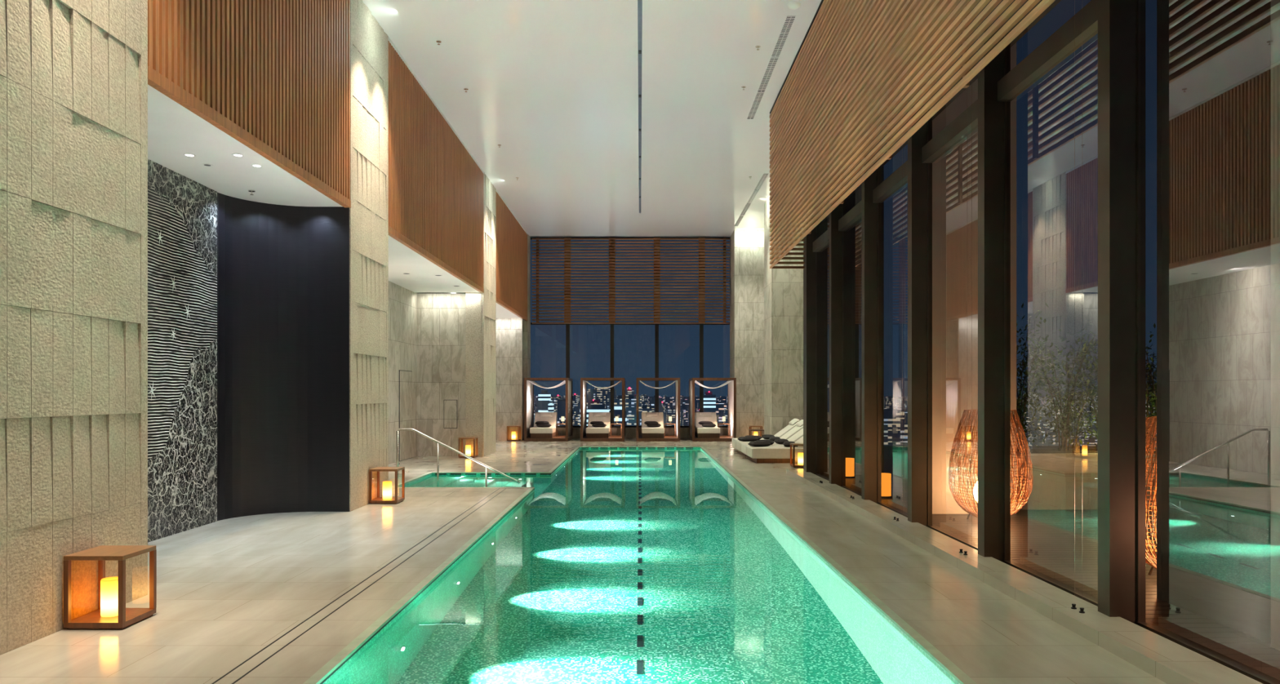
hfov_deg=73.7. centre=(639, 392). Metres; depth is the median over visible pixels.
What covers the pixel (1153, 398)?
shrub
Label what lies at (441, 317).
wall
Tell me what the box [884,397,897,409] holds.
office tower
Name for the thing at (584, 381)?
curtain
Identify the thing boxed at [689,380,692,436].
curtain
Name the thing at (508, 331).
wall
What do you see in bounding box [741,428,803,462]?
daybed
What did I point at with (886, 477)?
lantern
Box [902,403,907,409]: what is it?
office tower
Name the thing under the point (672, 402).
office tower
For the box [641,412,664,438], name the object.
daybed
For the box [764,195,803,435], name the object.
wall pillar
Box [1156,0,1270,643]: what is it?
glass pane
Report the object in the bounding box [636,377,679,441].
cabana
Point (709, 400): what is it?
office tower
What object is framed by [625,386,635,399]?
office tower
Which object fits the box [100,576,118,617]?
candle
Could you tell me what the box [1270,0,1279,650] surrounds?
window frame
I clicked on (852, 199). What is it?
ceiling
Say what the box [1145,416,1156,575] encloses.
wicker lamp
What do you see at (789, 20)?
ceiling vent
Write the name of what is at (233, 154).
recessed light
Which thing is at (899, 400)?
office tower
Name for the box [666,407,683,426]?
office tower
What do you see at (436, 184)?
bulkhead
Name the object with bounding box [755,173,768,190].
ceiling vent
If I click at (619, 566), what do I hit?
pool water
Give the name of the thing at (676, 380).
curtain
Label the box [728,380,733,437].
curtain
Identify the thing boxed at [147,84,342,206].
ceiling
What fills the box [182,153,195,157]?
recessed light
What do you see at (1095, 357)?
shrub
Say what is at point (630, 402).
office tower
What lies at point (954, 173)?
wall
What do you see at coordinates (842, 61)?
bulkhead
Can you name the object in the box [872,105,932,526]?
window
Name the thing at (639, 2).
ceiling track
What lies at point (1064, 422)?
shrub
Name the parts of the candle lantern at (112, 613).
post, post, post, post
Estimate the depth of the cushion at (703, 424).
28.48 m
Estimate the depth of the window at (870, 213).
12.04 m
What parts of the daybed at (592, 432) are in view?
mattress, backrest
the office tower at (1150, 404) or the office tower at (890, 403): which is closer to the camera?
the office tower at (1150, 404)
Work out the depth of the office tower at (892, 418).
495.72 m
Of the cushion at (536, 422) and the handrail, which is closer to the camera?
the handrail
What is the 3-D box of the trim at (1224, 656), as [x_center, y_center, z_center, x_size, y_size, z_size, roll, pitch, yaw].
[3.368,1.735,7.450,0.265,0.330,18.900,0,0,0]
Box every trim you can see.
[302,446,977,683]
[729,231,733,377]
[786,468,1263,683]
[818,473,1279,683]
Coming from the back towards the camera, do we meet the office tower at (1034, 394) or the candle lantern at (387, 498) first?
the office tower at (1034, 394)
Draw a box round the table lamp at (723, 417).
[722,416,725,423]
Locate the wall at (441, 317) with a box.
[417,293,466,456]
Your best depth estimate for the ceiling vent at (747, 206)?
25.66 m
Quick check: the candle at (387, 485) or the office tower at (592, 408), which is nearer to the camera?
the candle at (387, 485)
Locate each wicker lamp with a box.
[948,408,1033,519]
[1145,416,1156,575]
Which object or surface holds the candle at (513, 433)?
on the candle lantern at (513, 433)
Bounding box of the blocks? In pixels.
[533,395,1151,426]
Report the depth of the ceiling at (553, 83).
16.00 m
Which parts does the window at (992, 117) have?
frame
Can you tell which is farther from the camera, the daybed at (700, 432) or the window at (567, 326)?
the window at (567, 326)
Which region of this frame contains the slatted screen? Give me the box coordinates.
[531,237,729,324]
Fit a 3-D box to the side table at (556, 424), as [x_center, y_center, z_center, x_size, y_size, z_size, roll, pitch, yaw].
[-2.670,1.279,29.300,0.380,0.440,0.380,0,0,0]
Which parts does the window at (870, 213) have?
frame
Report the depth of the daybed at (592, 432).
28.57 m
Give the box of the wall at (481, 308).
[466,173,496,457]
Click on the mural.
(182, 211)
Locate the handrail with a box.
[395,428,519,487]
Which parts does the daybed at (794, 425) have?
mattress, mattress, backrest, backrest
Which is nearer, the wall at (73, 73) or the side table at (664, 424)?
the wall at (73, 73)
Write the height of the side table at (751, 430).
0.550 m
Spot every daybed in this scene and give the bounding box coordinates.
[529,412,557,438]
[586,412,610,438]
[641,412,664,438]
[694,412,719,438]
[732,418,803,456]
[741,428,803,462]
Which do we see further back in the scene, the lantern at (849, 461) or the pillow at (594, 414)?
the pillow at (594, 414)
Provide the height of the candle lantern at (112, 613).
0.500 m
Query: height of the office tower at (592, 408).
231.554 m
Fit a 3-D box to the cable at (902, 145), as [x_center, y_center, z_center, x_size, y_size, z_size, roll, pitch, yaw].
[3.255,-0.810,10.580,0.002,4.700,0.002,0,0,0]
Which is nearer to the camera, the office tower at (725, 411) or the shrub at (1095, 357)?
the shrub at (1095, 357)
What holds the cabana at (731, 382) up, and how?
on the floor
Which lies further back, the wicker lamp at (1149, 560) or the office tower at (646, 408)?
the office tower at (646, 408)
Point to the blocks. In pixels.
(684, 401)
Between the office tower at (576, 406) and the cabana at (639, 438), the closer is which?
the cabana at (639, 438)
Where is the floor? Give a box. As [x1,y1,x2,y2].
[0,438,1279,683]
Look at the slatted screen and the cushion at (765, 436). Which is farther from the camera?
the slatted screen
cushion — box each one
[534,421,549,424]
[536,423,551,426]
[590,421,604,424]
[591,423,606,426]
[644,421,658,424]
[646,423,661,426]
[698,421,713,424]
[702,423,715,426]
[737,436,758,441]
[745,435,761,439]
[747,440,771,446]
[755,440,774,444]
[761,434,774,439]
[768,436,779,440]
[773,438,788,444]
[782,441,795,447]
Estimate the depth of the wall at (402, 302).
19.88 m
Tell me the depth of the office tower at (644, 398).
2122.52 m
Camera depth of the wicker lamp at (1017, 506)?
10.62 m
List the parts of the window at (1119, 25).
frame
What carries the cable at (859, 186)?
attached to the window at (870, 213)
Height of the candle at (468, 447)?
0.255 m
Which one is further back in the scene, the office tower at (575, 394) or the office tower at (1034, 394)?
the office tower at (1034, 394)
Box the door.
[399,369,412,461]
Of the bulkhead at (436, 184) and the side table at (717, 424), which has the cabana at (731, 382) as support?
the side table at (717, 424)
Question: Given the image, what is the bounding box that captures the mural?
[147,159,217,542]
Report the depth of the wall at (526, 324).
29.65 m
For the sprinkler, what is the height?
0.054 m
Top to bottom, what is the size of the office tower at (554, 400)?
239.367 m
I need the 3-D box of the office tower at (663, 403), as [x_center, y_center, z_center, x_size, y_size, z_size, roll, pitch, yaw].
[49.888,130.464,1916.195,13.537,222.271,21.534,0,0,0]
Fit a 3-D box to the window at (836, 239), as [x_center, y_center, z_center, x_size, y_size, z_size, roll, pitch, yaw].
[3.283,-0.890,15.171,0.235,4.920,2.107,0,0,0]
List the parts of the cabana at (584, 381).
post, post, frame, post, post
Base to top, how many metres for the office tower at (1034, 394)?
240.191 m
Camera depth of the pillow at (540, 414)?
29.52 m
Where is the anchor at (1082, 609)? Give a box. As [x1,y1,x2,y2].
[1079,607,1084,613]
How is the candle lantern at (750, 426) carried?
on the floor
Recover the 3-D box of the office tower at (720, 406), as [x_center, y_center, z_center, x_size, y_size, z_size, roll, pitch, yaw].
[137.590,128.402,1473.529,21.056,226.397,20.000,0,0,0]
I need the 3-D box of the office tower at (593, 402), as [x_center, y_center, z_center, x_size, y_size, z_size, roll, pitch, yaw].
[-38.602,123.568,715.677,19.042,236.063,20.573,0,0,0]
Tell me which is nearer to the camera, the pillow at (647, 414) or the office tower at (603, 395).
the pillow at (647, 414)
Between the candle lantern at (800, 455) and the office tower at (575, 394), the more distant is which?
the office tower at (575, 394)
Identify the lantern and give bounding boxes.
[63,545,156,629]
[368,466,404,503]
[458,436,477,457]
[506,425,520,440]
[749,425,762,436]
[790,443,803,467]
[845,457,855,478]
[881,472,892,498]
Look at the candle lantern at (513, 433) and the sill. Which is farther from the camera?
the sill
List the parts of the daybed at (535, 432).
mattress, backrest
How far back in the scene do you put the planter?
11.80 m
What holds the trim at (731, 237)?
attached to the wall at (748, 244)
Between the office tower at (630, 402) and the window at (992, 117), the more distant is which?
the office tower at (630, 402)
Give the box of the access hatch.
[444,400,457,428]
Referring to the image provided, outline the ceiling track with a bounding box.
[637,0,642,213]
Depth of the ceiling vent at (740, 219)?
27.43 m
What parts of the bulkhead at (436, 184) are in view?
rail, rail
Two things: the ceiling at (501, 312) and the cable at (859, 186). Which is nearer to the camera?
the cable at (859, 186)
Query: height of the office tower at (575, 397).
240.422 m
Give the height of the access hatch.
0.720 m
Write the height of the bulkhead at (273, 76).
3.020 m
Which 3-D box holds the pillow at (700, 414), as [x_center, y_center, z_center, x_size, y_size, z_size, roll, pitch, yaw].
[2.270,0.761,29.578,0.460,0.100,0.220,0,40,0]
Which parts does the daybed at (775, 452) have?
mattress, mattress, backrest, backrest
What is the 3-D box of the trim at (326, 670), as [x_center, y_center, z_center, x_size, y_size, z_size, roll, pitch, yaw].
[-1.195,1.605,13.130,6.090,0.019,24.260,0,0,0]
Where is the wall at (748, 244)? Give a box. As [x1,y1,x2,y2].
[733,229,764,438]
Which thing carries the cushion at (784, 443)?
on the daybed at (775, 452)
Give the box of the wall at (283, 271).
[217,192,349,520]
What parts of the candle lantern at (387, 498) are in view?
post, post, post, post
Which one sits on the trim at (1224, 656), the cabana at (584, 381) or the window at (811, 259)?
the window at (811, 259)
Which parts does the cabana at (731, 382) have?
post, post, frame, post, post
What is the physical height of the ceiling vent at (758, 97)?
0.008 m
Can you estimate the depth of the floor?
7.10 m
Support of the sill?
attached to the wall at (526, 324)
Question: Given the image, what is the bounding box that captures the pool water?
[324,448,955,683]
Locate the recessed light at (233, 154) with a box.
[231,153,244,157]
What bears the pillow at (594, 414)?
on the daybed at (592, 432)
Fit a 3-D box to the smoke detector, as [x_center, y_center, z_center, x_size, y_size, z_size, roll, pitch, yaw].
[2.190,-5.495,12.150,0.200,0.050,0.200,0,0,0]
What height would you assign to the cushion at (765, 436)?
0.120 m
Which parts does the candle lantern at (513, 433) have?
post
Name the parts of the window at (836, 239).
frame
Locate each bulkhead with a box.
[147,0,351,208]
[388,37,484,293]
[496,190,527,320]
[769,0,1055,268]
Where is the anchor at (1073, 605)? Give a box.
[1071,603,1076,608]
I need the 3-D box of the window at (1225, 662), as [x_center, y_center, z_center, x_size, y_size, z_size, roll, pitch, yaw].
[3.283,-0.890,4.697,0.235,4.920,2.107,0,0,0]
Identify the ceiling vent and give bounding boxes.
[734,216,743,226]
[740,204,750,215]
[746,93,764,119]
[746,190,758,204]
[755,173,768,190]
[757,57,777,92]
[771,16,795,57]
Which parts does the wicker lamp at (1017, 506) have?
globe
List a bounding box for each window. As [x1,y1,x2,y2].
[530,237,729,427]
[804,216,818,474]
[812,190,845,486]
[838,155,881,502]
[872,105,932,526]
[921,28,1010,562]
[997,0,1145,624]
[1136,622,1279,683]
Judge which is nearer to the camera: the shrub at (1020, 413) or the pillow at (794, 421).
the shrub at (1020, 413)
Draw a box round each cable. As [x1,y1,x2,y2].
[858,186,859,494]
[902,145,902,515]
[1074,0,1075,595]
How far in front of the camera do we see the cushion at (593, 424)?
28.48 m
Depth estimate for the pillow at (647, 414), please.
29.52 m
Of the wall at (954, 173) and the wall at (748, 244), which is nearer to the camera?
the wall at (954, 173)
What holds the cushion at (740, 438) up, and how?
on the daybed at (794, 425)
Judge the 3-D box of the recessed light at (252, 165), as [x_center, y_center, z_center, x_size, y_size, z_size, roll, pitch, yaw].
[-4.220,-2.498,9.400,0.126,0.004,0.126,0,0,0]
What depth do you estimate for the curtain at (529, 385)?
28.88 m
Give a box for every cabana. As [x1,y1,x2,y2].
[524,377,573,441]
[580,377,625,441]
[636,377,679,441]
[688,377,736,441]
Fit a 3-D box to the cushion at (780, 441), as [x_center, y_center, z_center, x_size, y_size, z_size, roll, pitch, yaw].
[3.470,1.193,20.920,0.300,0.120,0.480,0,0,-2]
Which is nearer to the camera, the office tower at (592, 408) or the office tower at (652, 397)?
the office tower at (592, 408)
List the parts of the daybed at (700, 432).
backrest, mattress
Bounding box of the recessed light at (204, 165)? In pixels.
[201,164,213,166]
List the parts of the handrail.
post, post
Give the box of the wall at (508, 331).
[496,318,522,440]
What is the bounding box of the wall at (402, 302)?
[388,280,466,464]
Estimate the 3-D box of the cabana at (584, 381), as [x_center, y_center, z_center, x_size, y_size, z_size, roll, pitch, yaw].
[-1.235,0.555,29.030,1.440,2.090,2.000,0,0,0]
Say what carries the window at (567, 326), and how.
in the wall at (526, 324)
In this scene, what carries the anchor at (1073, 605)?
on the window ledge at (1168, 661)
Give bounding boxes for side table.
[555,423,565,436]
[610,423,622,436]
[663,423,675,436]
[717,423,729,436]
[749,429,764,438]
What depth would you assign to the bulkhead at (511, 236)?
25.59 m
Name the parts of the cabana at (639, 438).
post, frame, post, post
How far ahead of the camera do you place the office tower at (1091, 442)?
954.13 m
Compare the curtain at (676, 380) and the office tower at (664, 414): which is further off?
the office tower at (664, 414)
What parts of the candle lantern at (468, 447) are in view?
post, post, post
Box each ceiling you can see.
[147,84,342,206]
[362,0,821,237]
[388,235,479,292]
[496,302,524,320]
[780,0,1061,225]
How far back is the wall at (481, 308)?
21.42 m
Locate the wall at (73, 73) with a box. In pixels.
[0,0,147,654]
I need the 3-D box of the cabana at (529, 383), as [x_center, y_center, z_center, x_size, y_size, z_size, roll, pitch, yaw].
[-3.090,0.555,29.030,1.440,2.090,2.000,0,0,0]
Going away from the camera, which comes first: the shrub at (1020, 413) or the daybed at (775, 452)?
the shrub at (1020, 413)
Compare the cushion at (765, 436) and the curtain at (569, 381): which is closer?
the cushion at (765, 436)
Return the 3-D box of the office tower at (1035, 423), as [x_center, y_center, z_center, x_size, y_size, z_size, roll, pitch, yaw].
[574.758,130.671,1256.488,28.000,221.858,20.000,0,0,0]
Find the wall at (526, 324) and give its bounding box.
[522,233,530,439]
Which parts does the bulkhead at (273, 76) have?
rail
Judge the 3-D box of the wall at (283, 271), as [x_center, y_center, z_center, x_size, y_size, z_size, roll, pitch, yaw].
[-5.126,-0.450,9.281,1.085,4.100,4.937,0,0,16]
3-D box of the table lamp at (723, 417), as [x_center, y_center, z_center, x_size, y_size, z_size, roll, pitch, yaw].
[2.880,0.938,29.300,0.110,0.240,0.110,0,0,0]
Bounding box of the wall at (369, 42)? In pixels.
[349,0,388,511]
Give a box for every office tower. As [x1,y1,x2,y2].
[537,390,551,412]
[537,395,557,426]
[547,400,554,412]
[557,399,565,426]
[563,394,577,426]
[573,393,580,403]
[573,400,587,426]
[586,386,616,408]
[586,399,605,408]
[586,404,610,426]
[608,406,626,426]
[613,395,641,426]
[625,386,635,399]
[641,394,648,407]
[641,404,654,412]
[651,395,662,412]
[662,401,665,413]
[663,413,666,426]
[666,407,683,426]
[669,400,675,409]
[703,391,715,412]
[715,401,726,426]
[724,410,727,426]
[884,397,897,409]
[884,409,907,445]
[897,398,907,409]
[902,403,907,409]
[1022,393,1037,405]
[1024,405,1043,445]
[1025,418,1033,445]
[1037,408,1078,445]
[1078,417,1097,445]
[1145,404,1156,448]
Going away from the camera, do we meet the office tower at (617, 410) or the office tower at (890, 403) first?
the office tower at (617, 410)
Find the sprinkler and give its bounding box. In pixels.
[248,189,255,195]
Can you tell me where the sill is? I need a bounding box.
[556,427,727,438]
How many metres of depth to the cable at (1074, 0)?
6.39 m
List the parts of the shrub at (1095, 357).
stem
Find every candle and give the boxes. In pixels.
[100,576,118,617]
[382,480,391,499]
[465,444,471,455]
[511,431,515,439]
[797,452,803,464]
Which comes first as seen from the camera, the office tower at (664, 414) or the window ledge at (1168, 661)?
the window ledge at (1168, 661)
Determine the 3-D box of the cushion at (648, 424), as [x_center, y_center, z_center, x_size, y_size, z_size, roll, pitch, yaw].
[0.470,1.095,28.600,0.480,0.120,0.300,0,0,5]
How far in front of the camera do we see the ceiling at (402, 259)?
18.07 m
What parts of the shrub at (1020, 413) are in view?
stem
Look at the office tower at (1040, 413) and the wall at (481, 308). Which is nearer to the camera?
the wall at (481, 308)
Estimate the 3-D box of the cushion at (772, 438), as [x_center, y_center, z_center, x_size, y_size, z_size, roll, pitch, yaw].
[3.470,1.193,21.940,0.300,0.120,0.480,0,0,6]
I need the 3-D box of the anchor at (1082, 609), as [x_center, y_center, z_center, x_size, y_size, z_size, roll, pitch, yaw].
[3.035,1.493,5.860,0.036,0.034,0.035,0,0,0]
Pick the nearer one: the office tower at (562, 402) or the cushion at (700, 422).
the cushion at (700, 422)
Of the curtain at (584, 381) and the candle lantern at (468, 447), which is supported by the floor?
the candle lantern at (468, 447)
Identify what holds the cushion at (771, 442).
on the daybed at (775, 452)
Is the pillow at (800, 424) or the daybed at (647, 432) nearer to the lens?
the pillow at (800, 424)
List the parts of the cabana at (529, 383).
post, post, frame, post, post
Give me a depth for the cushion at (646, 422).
28.73 m
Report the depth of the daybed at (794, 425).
22.41 m
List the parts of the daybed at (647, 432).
backrest, mattress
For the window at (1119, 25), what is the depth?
5.75 m
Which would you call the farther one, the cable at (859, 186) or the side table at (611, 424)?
the side table at (611, 424)
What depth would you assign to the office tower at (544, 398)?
852.98 m
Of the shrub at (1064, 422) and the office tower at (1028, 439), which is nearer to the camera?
the shrub at (1064, 422)
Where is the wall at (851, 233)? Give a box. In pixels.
[803,222,884,474]
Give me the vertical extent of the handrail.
1.879 m
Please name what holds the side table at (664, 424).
on the cabana at (639, 438)
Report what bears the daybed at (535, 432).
on the cabana at (529, 383)
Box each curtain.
[526,380,533,437]
[568,380,571,436]
[582,380,586,437]
[675,380,677,436]
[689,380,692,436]
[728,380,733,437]
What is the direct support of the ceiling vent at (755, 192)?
in the ceiling at (553, 83)
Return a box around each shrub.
[1016,297,1061,451]
[1019,321,1097,451]
[1061,323,1155,448]
[1145,323,1156,450]
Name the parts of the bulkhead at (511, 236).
rail, rail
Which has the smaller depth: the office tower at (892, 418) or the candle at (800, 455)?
the candle at (800, 455)
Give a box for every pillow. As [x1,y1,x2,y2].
[538,412,552,417]
[592,412,606,417]
[645,412,658,417]
[698,412,712,417]
[788,418,799,425]
[795,419,803,426]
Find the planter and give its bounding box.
[1016,448,1156,509]
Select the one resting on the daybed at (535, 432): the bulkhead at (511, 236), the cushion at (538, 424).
the cushion at (538, 424)
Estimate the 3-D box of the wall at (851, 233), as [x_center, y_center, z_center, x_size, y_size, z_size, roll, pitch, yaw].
[4.018,-0.875,16.800,1.565,4.950,0.400,0,0,0]
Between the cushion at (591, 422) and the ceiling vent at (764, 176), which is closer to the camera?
the ceiling vent at (764, 176)
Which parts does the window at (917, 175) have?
frame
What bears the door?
in the wall at (402, 302)
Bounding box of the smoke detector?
[786,1,800,9]
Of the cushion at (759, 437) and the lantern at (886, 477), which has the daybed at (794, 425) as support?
the cushion at (759, 437)
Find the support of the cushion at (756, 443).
on the daybed at (775, 452)
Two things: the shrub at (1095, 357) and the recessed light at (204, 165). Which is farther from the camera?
the shrub at (1095, 357)
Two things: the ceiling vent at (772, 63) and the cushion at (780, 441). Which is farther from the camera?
the cushion at (780, 441)
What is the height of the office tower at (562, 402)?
232.241 m
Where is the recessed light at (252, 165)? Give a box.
[250,164,262,167]
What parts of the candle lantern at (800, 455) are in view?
post, post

